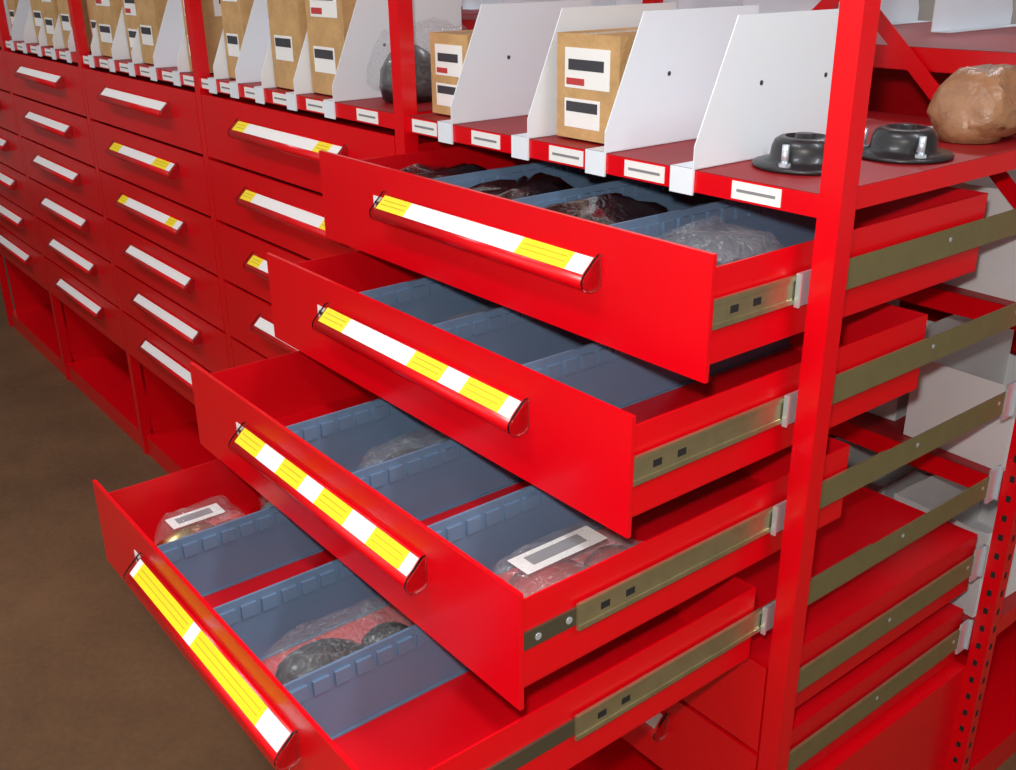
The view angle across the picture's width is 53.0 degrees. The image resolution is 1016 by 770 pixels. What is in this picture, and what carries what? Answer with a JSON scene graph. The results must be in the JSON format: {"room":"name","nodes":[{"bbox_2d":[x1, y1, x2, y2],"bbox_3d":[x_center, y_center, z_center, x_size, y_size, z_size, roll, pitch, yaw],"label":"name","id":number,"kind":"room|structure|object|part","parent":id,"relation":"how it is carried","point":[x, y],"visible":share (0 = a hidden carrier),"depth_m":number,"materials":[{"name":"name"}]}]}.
{"room":"parts storeroom","nodes":[
{"label":"parts storeroom","id":0,"kind":"room"},
{"bbox_2d":[0,257,1015,769],"bbox_3d":[-0.714,0.253,3.729,8.000,0.100,11.000,-18,28,-35],"label":"floor","id":1,"kind":"structure","parent":0,"point":[90,680],"depth_m":2.69,"materials":[{"name":"brown concrete"}]},
{"bbox_2d":[0,0,73,374],"bbox_3d":[-1.907,-1.278,4.378,0.648,2.250,0.900,-18,28,-35],"label":"shelving unit","id":2,"kind":"object","parent":1,"relation":"on","point":[32,317],"visible":0.09,"depth_m":4.85,"materials":[{"name":"red paint"}]},
{"bbox_2d":[0,47,47,289],"bbox_3d":[-1.924,-1.014,4.450,0.637,0.934,0.863,-18,28,-35],"label":"base cabinet","id":3,"kind":"object","parent":2,"relation":"on","point":[19,241],"visible":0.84,"depth_m":4.16,"materials":[{"name":"red metal"}]},
{"bbox_3d":[-1.926,-1.232,4.360,0.637,0.149,0.863,-18,28,-35],"label":"drawer","id":4,"kind":"part","parent":3,"relation":"part of","materials":[{"name":"red paint"}]},
{"bbox_3d":[-1.925,-1.087,4.420,0.637,0.149,0.863,-18,28,-35],"label":"drawer","id":5,"kind":"part","parent":3,"relation":"part of","materials":[{"name":"red paint"}]},
{"bbox_3d":[-1.928,-1.376,4.299,0.637,0.149,0.863,-18,28,-35],"label":"drawer","id":6,"kind":"part","parent":3,"relation":"part of","materials":[{"name":"red paint"}]},
{"bbox_3d":[-1.923,-0.942,4.481,0.637,0.149,0.863,-18,28,-35],"label":"drawer","id":7,"kind":"part","parent":3,"relation":"part of","materials":[{"name":"red paint"}]},
{"bbox_3d":[-1.921,-0.797,4.541,0.637,0.149,0.863,-18,28,-35],"label":"drawer","id":8,"kind":"part","parent":3,"relation":"part of","materials":[{"name":"red paint"}]},
{"bbox_3d":[-1.919,-0.652,4.602,0.637,0.149,0.863,-18,28,-35],"label":"drawer","id":9,"kind":"part","parent":3,"relation":"part of","materials":[{"name":"red paint"}]},
{"bbox_3d":[-1.907,-1.278,4.378,0.648,2.250,0.900,-18,28,-35],"label":"frame","id":10,"kind":"part","parent":2,"relation":"part of","materials":[{"name":"red paint"}]},
{"bbox_2d":[0,0,152,447],"bbox_3d":[-1.347,-1.012,3.725,0.648,2.250,0.900,-18,28,-35],"label":"shelving unit","id":11,"kind":"object","parent":1,"relation":"on","point":[99,369],"visible":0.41,"depth_m":4.01,"materials":[{"name":"red paint"}]},
{"bbox_2d":[6,0,18,26],"bbox_3d":[-1.677,-1.445,3.764,0.314,0.300,0.105,-18,28,-35],"label":"cardboard box","id":12,"kind":"object","parent":11,"relation":"on","point":[12,4],"visible":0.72,"depth_m":3.69,"materials":[{"name":"brown cardboard"}]},
{"bbox_2d":[30,0,42,41],"bbox_3d":[-1.496,-1.361,3.531,0.279,0.321,0.152,-18,28,-35],"label":"cardboard box","id":13,"kind":"object","parent":11,"relation":"on","point":[35,4],"visible":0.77,"depth_m":3.50,"materials":[{"name":"beige cardboard"}]},
{"bbox_3d":[-1.337,-1.212,3.631,0.640,0.028,0.870,-18,28,-35],"label":"shelf","id":14,"kind":"part","parent":11,"relation":"part of","materials":[{"name":"red metal"}]},
{"bbox_2d":[40,0,58,45],"bbox_3d":[-1.381,-1.279,3.417,0.320,0.255,0.148,-18,28,-35],"label":"cardboard box","id":15,"kind":"object","parent":11,"relation":"on","point":[49,8],"visible":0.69,"depth_m":3.34,"materials":[{"name":"brown cardboard"}]},
{"bbox_2d":[57,0,71,47],"bbox_3d":[-1.295,-1.260,3.281,0.273,0.322,0.144,-18,28,-35],"label":"cardboard box","id":16,"kind":"object","parent":11,"relation":"on","point":[63,8],"visible":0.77,"depth_m":3.25,"materials":[{"name":"brown cardboard"}]},
{"bbox_2d":[5,51,125,350],"bbox_3d":[-1.364,-0.748,3.798,0.637,0.934,0.863,-18,28,-35],"label":"base cabinet","id":17,"kind":"object","parent":11,"relation":"on","point":[73,236],"visible":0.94,"depth_m":3.57,"materials":[{"name":"red metal"}]},
{"bbox_3d":[-1.366,-0.965,3.707,0.637,0.149,0.863,-18,28,-35],"label":"drawer","id":18,"kind":"part","parent":17,"relation":"part of","materials":[{"name":"red paint"}]},
{"bbox_3d":[-1.368,-1.110,3.647,0.637,0.149,0.863,-18,28,-35],"label":"drawer","id":19,"kind":"part","parent":17,"relation":"part of","materials":[{"name":"red paint"}]},
{"bbox_3d":[-1.365,-0.821,3.768,0.637,0.149,0.863,-18,28,-35],"label":"drawer","id":20,"kind":"part","parent":17,"relation":"part of","materials":[{"name":"red paint"}]},
{"bbox_3d":[-1.363,-0.676,3.828,0.637,0.149,0.863,-18,28,-35],"label":"drawer","id":21,"kind":"part","parent":17,"relation":"part of","materials":[{"name":"red paint"}]},
{"bbox_3d":[-1.361,-0.531,3.889,0.637,0.149,0.863,-18,28,-35],"label":"drawer","id":22,"kind":"part","parent":17,"relation":"part of","materials":[{"name":"red paint"}]},
{"bbox_3d":[-1.359,-0.386,3.950,0.637,0.149,0.863,-18,28,-35],"label":"drawer","id":23,"kind":"part","parent":17,"relation":"part of","materials":[{"name":"red paint"}]},
{"bbox_2d":[81,0,91,50],"bbox_3d":[-1.236,-1.174,3.206,0.247,0.221,0.058,-18,28,-35],"label":"cardboard box","id":24,"kind":"object","parent":11,"relation":"on","point":[83,2],"visible":0.02,"depth_m":3.14,"materials":[{"name":"brown cardboard"}]},
{"bbox_2d":[67,0,217,473],"bbox_3d":[-0.787,-0.746,3.073,0.648,2.250,0.900,-18,28,-35],"label":"shelving unit","id":25,"kind":"object","parent":1,"relation":"on","point":[174,444],"visible":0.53,"depth_m":3.30,"materials":[{"name":"red paint"}]},
{"bbox_2d":[86,0,95,37],"bbox_3d":[-1.146,-1.165,3.102,0.244,0.282,0.092,-18,28,-35],"label":"cardboard box","id":26,"kind":"object","parent":25,"relation":"on","point":[90,7],"visible":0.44,"depth_m":3.06,"materials":[{"name":"brown cardboard"}]},
{"bbox_2d":[93,0,121,56],"bbox_3d":[-1.054,-1.112,3.006,0.278,0.257,0.170,-18,28,-35],"label":"cardboard box","id":27,"kind":"object","parent":25,"relation":"on","point":[107,12],"visible":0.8,"depth_m":2.94,"materials":[{"name":"brown cardboard"}]},
{"bbox_2d":[121,0,137,58],"bbox_3d":[-0.935,-1.054,2.905,0.277,0.226,0.138,-18,28,-35],"label":"cardboard box","id":28,"kind":"object","parent":25,"relation":"on","point":[129,11],"visible":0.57,"depth_m":2.85,"materials":[{"name":"brown cardboard"}]},
{"bbox_3d":[-0.777,-0.946,2.979,0.640,0.028,0.870,-18,28,-35],"label":"shelf","id":29,"kind":"part","parent":25,"relation":"part of","materials":[{"name":"red metal"}]},
{"bbox_2d":[134,0,167,63],"bbox_3d":[-0.839,-1.038,2.773,0.309,0.294,0.139,-18,28,-35],"label":"cardboard box","id":30,"kind":"object","parent":25,"relation":"on","point":[149,13],"visible":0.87,"depth_m":2.70,"materials":[{"name":"brown cardboard"}]},
{"bbox_2d":[82,68,252,403],"bbox_3d":[-0.804,-0.482,3.146,0.637,0.934,0.863,-18,28,-35],"label":"base cabinet","id":31,"kind":"object","parent":25,"relation":"on","point":[169,287],"visible":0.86,"depth_m":2.91,"materials":[{"name":"red metal"}]},
{"bbox_3d":[-0.806,-0.699,3.055,0.637,0.149,0.863,-18,28,-35],"label":"drawer","id":32,"kind":"part","parent":31,"relation":"part of","materials":[{"name":"red paint"}]},
{"bbox_3d":[-0.799,-0.120,3.297,0.637,0.149,0.863,-18,28,-35],"label":"drawer","id":33,"kind":"part","parent":31,"relation":"part of","materials":[{"name":"red paint"}]},
{"bbox_3d":[-0.808,-0.844,2.994,0.637,0.149,0.863,-18,28,-35],"label":"drawer","id":34,"kind":"part","parent":31,"relation":"part of","materials":[{"name":"red paint"}]},
{"bbox_3d":[-0.805,-0.554,3.115,0.637,0.149,0.863,-18,28,-35],"label":"drawer","id":35,"kind":"part","parent":31,"relation":"part of","materials":[{"name":"red paint"}]},
{"bbox_3d":[-0.803,-0.410,3.176,0.637,0.149,0.863,-18,28,-35],"label":"drawer","id":36,"kind":"part","parent":31,"relation":"part of","materials":[{"name":"red paint"}]},
{"bbox_3d":[-0.801,-0.265,3.237,0.637,0.149,0.863,-18,28,-35],"label":"drawer","id":37,"kind":"part","parent":31,"relation":"part of","materials":[{"name":"red paint"}]},
{"bbox_2d":[181,0,222,72],"bbox_3d":[-0.662,-0.923,2.561,0.283,0.243,0.094,-18,28,-35],"label":"cardboard box","id":38,"kind":"object","parent":25,"relation":"on","point":[211,9],"visible":0.27,"depth_m":2.48,"materials":[{"name":"brown cardboard"}]},
{"bbox_2d":[184,0,461,367],"bbox_3d":[-0.228,-0.479,2.421,0.648,2.250,0.900,-18,28,-35],"label":"shelving unit","id":39,"kind":"object","parent":1,"relation":"on","point":[357,96],"visible":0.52,"depth_m":2.09,"materials":[{"name":"red paint"}]},
{"bbox_3d":[-0.228,-0.479,2.421,0.648,2.250,0.900,-18,28,-35],"label":"frame","id":40,"kind":"part","parent":39,"relation":"part of","materials":[{"name":"red paint"}]},
{"bbox_2d":[220,0,253,78],"bbox_3d":[-0.505,-0.887,2.396,0.315,0.301,0.108,-18,28,-35],"label":"cardboard box","id":41,"kind":"object","parent":39,"relation":"on","point":[235,13],"visible":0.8,"depth_m":2.32,"materials":[{"name":"brown cardboard"}]},
{"bbox_2d":[267,0,306,89],"bbox_3d":[-0.359,-0.817,2.185,0.279,0.331,0.138,-18,28,-35],"label":"cardboard box","id":42,"kind":"object","parent":39,"relation":"on","point":[287,18],"visible":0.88,"depth_m":2.13,"materials":[{"name":"brown cardboard"}]},
{"bbox_3d":[-0.217,-0.680,2.327,0.640,0.028,0.870,-18,28,-35],"label":"shelf","id":43,"kind":"part","parent":39,"relation":"part of","materials":[{"name":"red metal"}]},
{"bbox_2d":[305,0,356,95],"bbox_3d":[-0.253,-0.747,2.091,0.282,0.271,0.148,-18,28,-35],"label":"cardboard box","id":44,"kind":"object","parent":39,"relation":"on","point":[328,21],"visible":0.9,"depth_m":2.02,"materials":[{"name":"brown cardboard"}]},
{"bbox_2d":[201,94,466,366],"bbox_3d":[-0.244,-0.216,2.493,0.637,0.934,0.863,-18,28,-35],"label":"base cabinet","id":45,"kind":"object","parent":39,"relation":"on","point":[273,193],"visible":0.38,"depth_m":2.31,"materials":[{"name":"red metal"}]},
{"bbox_3d":[-0.241,0.001,2.584,0.637,0.149,0.863,-18,28,-35],"label":"drawer","id":46,"kind":"part","parent":45,"relation":"part of","materials":[{"name":"red paint"}]},
{"bbox_3d":[-0.243,-0.143,2.524,0.637,0.149,0.863,-18,28,-35],"label":"drawer","id":47,"kind":"part","parent":45,"relation":"part of","materials":[{"name":"red paint"}]},
{"bbox_3d":[-0.245,-0.288,2.463,0.637,0.149,0.863,-18,28,-35],"label":"drawer","id":48,"kind":"part","parent":45,"relation":"part of","materials":[{"name":"red paint"}]},
{"bbox_3d":[-0.246,-0.433,2.402,0.637,0.149,0.863,-18,28,-35],"label":"drawer","id":49,"kind":"part","parent":45,"relation":"part of","materials":[{"name":"red paint"}]},
{"bbox_3d":[-0.248,-0.578,2.342,0.637,0.149,0.863,-18,28,-35],"label":"drawer","id":50,"kind":"part","parent":45,"relation":"part of","materials":[{"name":"red paint"}]},
{"bbox_2d":[379,44,431,101],"bbox_3d":[-0.160,-0.637,1.986,0.230,0.148,0.143,-18,28,-35],"label":"bag","id":51,"kind":"object","parent":39,"relation":"on","point":[422,56],"visible":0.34,"depth_m":1.94,"materials":[{"name":"black plastic"}]},
{"bbox_2d":[461,0,559,14],"bbox_3d":[-0.273,-0.909,3.448,0.644,2.250,0.900,-18,28,-35],"label":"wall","id":52,"kind":"structure","parent":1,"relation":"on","point":[468,7],"depth_m":3.17,"materials":[{"name":"white paint"}]},
{"bbox_3d":[-0.268,-1.205,3.311,0.640,0.038,0.870,-18,28,-35],"label":"shelf","id":53,"kind":"part","parent":52,"relation":"part of","materials":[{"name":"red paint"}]},
{"bbox_2d":[461,0,820,29],"bbox_3d":[0.287,-0.643,2.796,0.644,2.250,0.900,-18,28,-35],"label":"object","id":54,"kind":"object","parent":1,"relation":"on","point":[765,6],"visible":0.02,"depth_m":2.53,"materials":[{"name":"white paint"}]},
{"bbox_3d":[0.292,-0.939,2.658,0.640,0.038,0.870,-18,28,-35],"label":"shelf","id":55,"kind":"part","parent":54,"relation":"part of","materials":[{"name":"red metal"}]},
{"bbox_2d":[388,0,1015,769],"bbox_3d":[0.345,-0.210,1.759,0.655,2.250,0.931,-18,28,-35],"label":"shelving unit","id":56,"kind":"object","parent":1,"relation":"on","point":[703,93],"visible":0.59,"depth_m":1.44,"materials":[{"name":"red metal"}]},
{"bbox_2d":[430,30,472,115],"bbox_3d":[0.007,-0.566,1.827,0.278,0.136,0.111,-18,28,-35],"label":"cardboard box","id":57,"kind":"object","parent":56,"relation":"on","point":[448,49],"visible":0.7,"depth_m":1.75,"materials":[{"name":"brown cardboard"}]},
{"bbox_2d":[92,145,1015,769],"bbox_3d":[0.075,0.127,1.665,1.274,0.934,0.867,-18,28,-35],"label":"base cabinet","id":58,"kind":"object","parent":56,"relation":"on","point":[553,374],"visible":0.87,"depth_m":1.40,"materials":[{"name":"red metal"}]},
{"bbox_2d":[156,503,233,545],"bbox_3d":[-0.495,0.239,1.650,0.167,0.091,0.145,-18,28,-35],"label":"bag","id":59,"kind":"object","parent":58,"relation":"in","point":[186,524],"visible":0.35,"depth_m":1.65,"materials":[{"name":"clear plastic"}]},
{"bbox_2d":[261,502,273,509],"bbox_3d":[-0.353,0.196,1.751,0.163,0.089,0.144,-18,28,-35],"label":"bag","id":60,"kind":"object","parent":58,"relation":"in","point":[269,504],"visible":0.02,"depth_m":1.73,"materials":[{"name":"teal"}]},
{"bbox_2d":[275,621,407,684],"bbox_3d":[-0.219,0.355,1.383,0.236,0.077,0.151,-18,28,-35],"label":"bag","id":61,"kind":"object","parent":58,"relation":"in","point":[314,655],"visible":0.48,"depth_m":1.36,"materials":[{"name":"clear plastic"}]},
{"bbox_2d":[383,447,421,461],"bbox_3d":[-0.111,0.105,1.571,0.244,0.077,0.141,-18,28,-35],"label":"bag","id":62,"kind":"object","parent":58,"relation":"in","point":[406,451],"visible":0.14,"depth_m":1.55,"materials":[{"name":"clear plastic"}]},
{"bbox_2d":[400,163,486,178],"bbox_3d":[-0.119,-0.324,1.744,0.246,0.108,0.160,-18,28,-35],"label":"bag","id":63,"kind":"object","parent":58,"relation":"in","point":[429,171],"visible":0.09,"depth_m":1.72,"materials":[{"name":"black plastic"}]},
{"bbox_2d":[469,172,573,199],"bbox_3d":[0.014,-0.269,1.601,0.266,0.112,0.161,-18,28,-35],"label":"bag","id":64,"kind":"object","parent":58,"relation":"in","point":[538,183],"visible":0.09,"depth_m":1.58,"materials":[{"name":"black plastic"}]},
{"bbox_3d":[0.076,0.199,1.696,1.274,0.149,0.867,-18,28,-35],"label":"drawer","id":65,"kind":"part","parent":58,"relation":"part of","materials":[{"name":"red paint"}]},
{"bbox_2d":[507,526,627,598],"bbox_3d":[0.085,0.227,1.266,0.228,0.084,0.152,-18,28,-35],"label":"bag","id":66,"kind":"object","parent":58,"relation":"in","point":[541,567],"visible":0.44,"depth_m":1.26,"materials":[{"name":"red"}]},
{"bbox_3d":[0.146,0.031,1.687,1.091,0.149,0.867,-18,28,-35],"label":"drawer","id":67,"kind":"part","parent":58,"relation":"part of","materials":[{"name":"red paint"}]},
{"bbox_2d":[545,192,668,224],"bbox_3d":[0.131,-0.213,1.453,0.246,0.121,0.161,-18,28,-35],"label":"bag","id":68,"kind":"object","parent":58,"relation":"in","point":[611,208],"visible":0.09,"depth_m":1.42,"materials":[{"name":"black plastic"}]},
{"bbox_3d":[0.205,-0.133,1.671,0.935,0.149,0.867,-18,28,-35],"label":"drawer","id":69,"kind":"part","parent":58,"relation":"part of","materials":[{"name":"red paint"}]},
{"bbox_3d":[0.248,-0.292,1.643,0.821,0.149,0.867,-18,28,-35],"label":"drawer","id":70,"kind":"part","parent":58,"relation":"part of","materials":[{"name":"red paint"}]},
{"bbox_2d":[717,258,745,265],"bbox_3d":[0.254,-0.141,1.275,0.211,0.124,0.162,-18,28,-35],"label":"bag","id":71,"kind":"object","parent":58,"relation":"in","point":[735,259],"visible":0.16,"depth_m":1.30,"materials":[{"name":"clear plastic"}]},
{"bbox_3d":[0.325,0.411,1.996,0.648,0.149,0.867,-18,28,-35],"label":"drawer","id":72,"kind":"part","parent":58,"relation":"part of","materials":[{"name":"red paint"}]},
{"bbox_3d":[0.323,0.266,1.935,0.648,0.149,0.867,-18,28,-35],"label":"drawer","id":73,"kind":"part","parent":58,"relation":"part of","materials":[{"name":"red paint"}]},
{"bbox_2d":[557,27,637,143],"bbox_3d":[0.226,-0.468,1.567,0.286,0.151,0.134,-18,28,-35],"label":"cardboard box","id":74,"kind":"object","parent":56,"relation":"on","point":[591,64],"visible":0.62,"depth_m":1.49,"materials":[{"name":"brown cardboard"}]},
{"bbox_3d":[0.343,-0.414,1.674,0.640,0.028,0.870,-18,28,-35],"label":"shelf","id":75,"kind":"part","parent":56,"relation":"part of","materials":[{"name":"red metal"}]},
{"bbox_2d":[751,132,825,175],"bbox_3d":[0.385,-0.305,1.322,0.131,0.042,0.131,-18,28,-35],"label":"mount","id":76,"kind":"object","parent":56,"relation":"on","point":[798,153],"visible":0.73,"depth_m":1.29,"materials":[{"name":"black rubber"}]},
{"bbox_2d":[862,123,954,164],"bbox_3d":[0.537,-0.332,1.381,0.132,0.042,0.132,-18,28,-35],"label":"mount","id":77,"kind":"object","parent":56,"relation":"on","point":[899,143],"visible":0.95,"depth_m":1.35,"materials":[{"name":"black rubber"}]},
{"bbox_2d":[927,64,1015,143],"bbox_3d":[0.699,-0.416,1.496,0.157,0.104,0.126,-18,28,-35],"label":"bag","id":78,"kind":"object","parent":56,"relation":"on","point":[975,104],"visible":1,"depth_m":1.45,"materials":[{"name":"brown plastic"}]},
{"bbox_2d":[828,0,1015,769],"bbox_3d":[0.857,-0.372,2.133,0.644,2.250,0.930,-18,28,-35],"label":"shelving unit","id":79,"kind":"object","parent":1,"relation":"on","point":[960,33],"visible":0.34,"depth_m":2.04,"materials":[{"name":"red paint"}]},
{"bbox_2d":[834,437,933,498],"bbox_3d":[0.830,0.211,2.279,0.340,0.160,0.200,-19,29,-37],"label":"storage bin","id":80,"kind":"object","parent":79,"relation":"on","point":[907,475],"visible":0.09,"depth_m":2.35,"materials":[{"name":"white plastic"}]},
{"bbox_2d":[866,299,973,420],"bbox_3d":[0.827,-0.084,2.155,0.340,0.180,0.200,-19,29,-37],"label":"storage bin","id":81,"kind":"object","parent":79,"relation":"on","point":[895,409],"visible":0.11,"depth_m":2.03,"materials":[{"name":"white plastic"}]},
{"bbox_3d":[0.860,-0.018,2.280,0.640,0.038,0.870,-18,28,-35],"label":"shelf","id":82,"kind":"part","parent":79,"relation":"part of","materials":[{"name":"red metal"}]},
{"bbox_3d":[0.852,-0.672,2.006,0.640,0.038,0.870,-18,28,-35],"label":"shelf","id":83,"kind":"part","parent":79,"relation":"part of","materials":[{"name":"red metal"}]},
{"bbox_2d":[893,475,1015,617],"bbox_3d":[0.961,0.288,2.064,0.340,0.180,0.200,-16,27,-32],"label":"storage bin","id":84,"kind":"object","parent":79,"relation":"on","point":[925,495],"visible":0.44,"depth_m":2.07,"materials":[{"name":"white plastic"}]},
{"bbox_3d":[0.856,-0.303,2.160,0.640,0.038,0.870,-18,28,-35],"label":"shelf","id":85,"kind":"part","parent":79,"relation":"part of","materials":[{"name":"red metal"}]},
{"bbox_2d":[903,329,1015,471],"bbox_3d":[0.957,0.012,1.948,0.340,0.160,0.200,-16,27,-32],"label":"storage bin","id":86,"kind":"object","parent":79,"relation":"on","point":[948,386],"visible":0.72,"depth_m":1.88,"materials":[{"name":"white plastic"}]},
{"bbox_2d":[942,169,1015,301],"bbox_3d":[0.954,-0.283,1.825,0.340,0.180,0.200,-16,27,-32],"label":"storage bin","id":87,"kind":"object","parent":79,"relation":"on","point":[994,274],"visible":0.27,"depth_m":1.73,"materials":[{"name":"white plastic"}]},
{"bbox_3d":[0.863,0.268,2.399,0.640,0.038,0.870,-18,28,-35],"label":"shelf","id":88,"kind":"part","parent":79,"relation":"part of","materials":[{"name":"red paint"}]},
{"bbox_2d":[918,0,1015,23],"bbox_3d":[2.443,-2.462,5.332,0.120,3.600,11.000,-18,28,-35],"label":"wall","id":89,"kind":"structure","parent":0,"point":[926,7],"depth_m":5.59,"materials":[{"name":"white paint"}]}
]}

